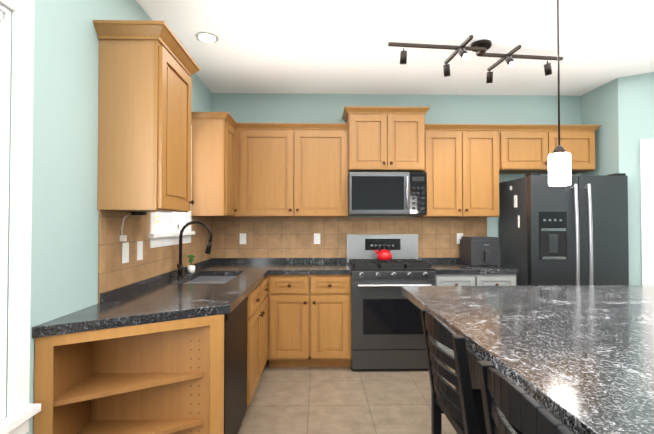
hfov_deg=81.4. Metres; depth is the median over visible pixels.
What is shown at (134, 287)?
backsplash
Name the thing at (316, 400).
floor
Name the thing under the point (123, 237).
cord
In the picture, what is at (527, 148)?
upper cabinet
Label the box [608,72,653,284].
wall
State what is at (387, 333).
range
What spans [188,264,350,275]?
countertop
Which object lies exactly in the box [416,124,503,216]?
upper cabinet
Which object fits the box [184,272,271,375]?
base cabinet
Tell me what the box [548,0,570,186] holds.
pendant light
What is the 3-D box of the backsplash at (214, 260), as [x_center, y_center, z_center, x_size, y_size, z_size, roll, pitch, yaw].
[0.264,0.457,4.091,2.959,0.052,0.020,0,-1,-1]
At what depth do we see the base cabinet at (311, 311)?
3.46 m
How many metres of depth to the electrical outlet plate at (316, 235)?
4.09 m
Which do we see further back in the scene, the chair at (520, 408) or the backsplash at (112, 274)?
the backsplash at (112, 274)
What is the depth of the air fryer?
3.75 m
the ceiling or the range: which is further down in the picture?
the range
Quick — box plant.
[187,255,194,272]
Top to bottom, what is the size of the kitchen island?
0.869 m
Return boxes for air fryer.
[460,236,500,265]
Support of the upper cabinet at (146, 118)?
attached to the wall at (64, 174)
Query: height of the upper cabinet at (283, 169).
0.926 m
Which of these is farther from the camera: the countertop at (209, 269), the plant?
the countertop at (209, 269)
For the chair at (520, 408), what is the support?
on the floor
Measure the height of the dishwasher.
0.872 m
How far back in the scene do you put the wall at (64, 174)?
1.74 m
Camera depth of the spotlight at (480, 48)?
2.94 m
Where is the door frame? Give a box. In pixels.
[640,139,653,284]
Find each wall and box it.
[0,0,211,433]
[212,93,579,262]
[580,83,607,174]
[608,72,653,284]
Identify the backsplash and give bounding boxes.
[98,210,213,302]
[100,260,211,303]
[212,258,463,263]
[214,217,486,261]
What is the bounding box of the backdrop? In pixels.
[155,212,158,223]
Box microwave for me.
[348,172,426,215]
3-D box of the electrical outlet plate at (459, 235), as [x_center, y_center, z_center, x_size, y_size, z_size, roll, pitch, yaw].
[1.443,0.225,4.128,0.070,0.115,0.008,0,-1,-1]
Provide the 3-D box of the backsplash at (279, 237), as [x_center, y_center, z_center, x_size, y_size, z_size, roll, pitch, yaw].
[0.249,0.238,4.109,2.988,0.488,0.009,0,-1,-1]
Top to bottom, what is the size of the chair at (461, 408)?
1.000 m
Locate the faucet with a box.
[177,220,212,276]
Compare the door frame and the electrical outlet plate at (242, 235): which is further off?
the electrical outlet plate at (242, 235)
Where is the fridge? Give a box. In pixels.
[499,173,628,285]
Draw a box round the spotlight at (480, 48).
[388,35,562,82]
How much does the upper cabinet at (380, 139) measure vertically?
0.619 m
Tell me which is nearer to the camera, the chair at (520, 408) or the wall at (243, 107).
the chair at (520, 408)
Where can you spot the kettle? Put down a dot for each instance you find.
(384, 253)
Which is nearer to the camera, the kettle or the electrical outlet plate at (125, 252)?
the electrical outlet plate at (125, 252)
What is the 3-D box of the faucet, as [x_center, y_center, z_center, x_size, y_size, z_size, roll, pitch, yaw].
[-1.035,0.241,2.949,0.274,0.442,0.120,0,-1,-1]
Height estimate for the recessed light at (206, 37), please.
0.008 m
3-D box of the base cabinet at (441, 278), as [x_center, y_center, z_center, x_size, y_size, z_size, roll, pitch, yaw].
[1.360,0.961,3.807,0.770,0.874,0.640,0,-1,-1]
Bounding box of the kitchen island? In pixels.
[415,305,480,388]
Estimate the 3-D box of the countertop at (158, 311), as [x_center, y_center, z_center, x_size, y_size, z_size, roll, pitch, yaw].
[-0.851,0.482,2.095,0.698,0.066,1.115,0,-1,-1]
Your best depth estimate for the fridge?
3.51 m
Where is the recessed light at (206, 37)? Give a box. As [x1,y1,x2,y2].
[195,32,218,42]
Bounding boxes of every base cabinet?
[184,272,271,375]
[272,272,350,366]
[435,272,517,365]
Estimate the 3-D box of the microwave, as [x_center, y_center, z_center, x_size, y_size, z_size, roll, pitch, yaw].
[0.594,-0.234,3.889,0.756,0.418,0.454,0,-1,-1]
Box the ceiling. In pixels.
[136,0,653,95]
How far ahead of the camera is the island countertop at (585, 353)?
1.34 m
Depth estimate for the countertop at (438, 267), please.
3.55 m
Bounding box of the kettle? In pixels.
[374,244,391,259]
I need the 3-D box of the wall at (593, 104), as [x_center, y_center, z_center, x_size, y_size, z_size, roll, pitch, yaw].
[2.867,0.025,3.980,0.120,2.750,0.390,0,-1,-1]
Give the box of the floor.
[237,359,456,433]
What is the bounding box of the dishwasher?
[220,296,247,433]
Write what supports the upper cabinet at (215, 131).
attached to the wall at (64, 174)
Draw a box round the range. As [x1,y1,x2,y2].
[347,234,434,370]
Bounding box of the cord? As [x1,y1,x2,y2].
[120,212,146,240]
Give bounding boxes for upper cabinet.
[96,20,195,215]
[196,112,235,216]
[236,122,348,216]
[344,106,427,171]
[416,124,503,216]
[504,124,599,173]
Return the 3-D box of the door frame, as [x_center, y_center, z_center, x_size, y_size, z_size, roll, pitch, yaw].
[3.372,0.327,3.310,0.848,2.125,0.538,0,-1,-1]
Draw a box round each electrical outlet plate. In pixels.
[122,242,128,263]
[137,241,142,260]
[240,233,245,243]
[314,233,319,243]
[457,233,462,243]
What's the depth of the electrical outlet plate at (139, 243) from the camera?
2.42 m
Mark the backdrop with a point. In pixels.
(156, 217)
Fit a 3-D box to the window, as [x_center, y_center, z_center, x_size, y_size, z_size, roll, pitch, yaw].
[-1.219,-0.009,1.773,0.150,1.705,3.300,0,-1,-1]
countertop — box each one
[32,284,251,339]
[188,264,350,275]
[401,285,653,433]
[431,264,517,271]
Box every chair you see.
[421,309,522,433]
[477,361,573,433]

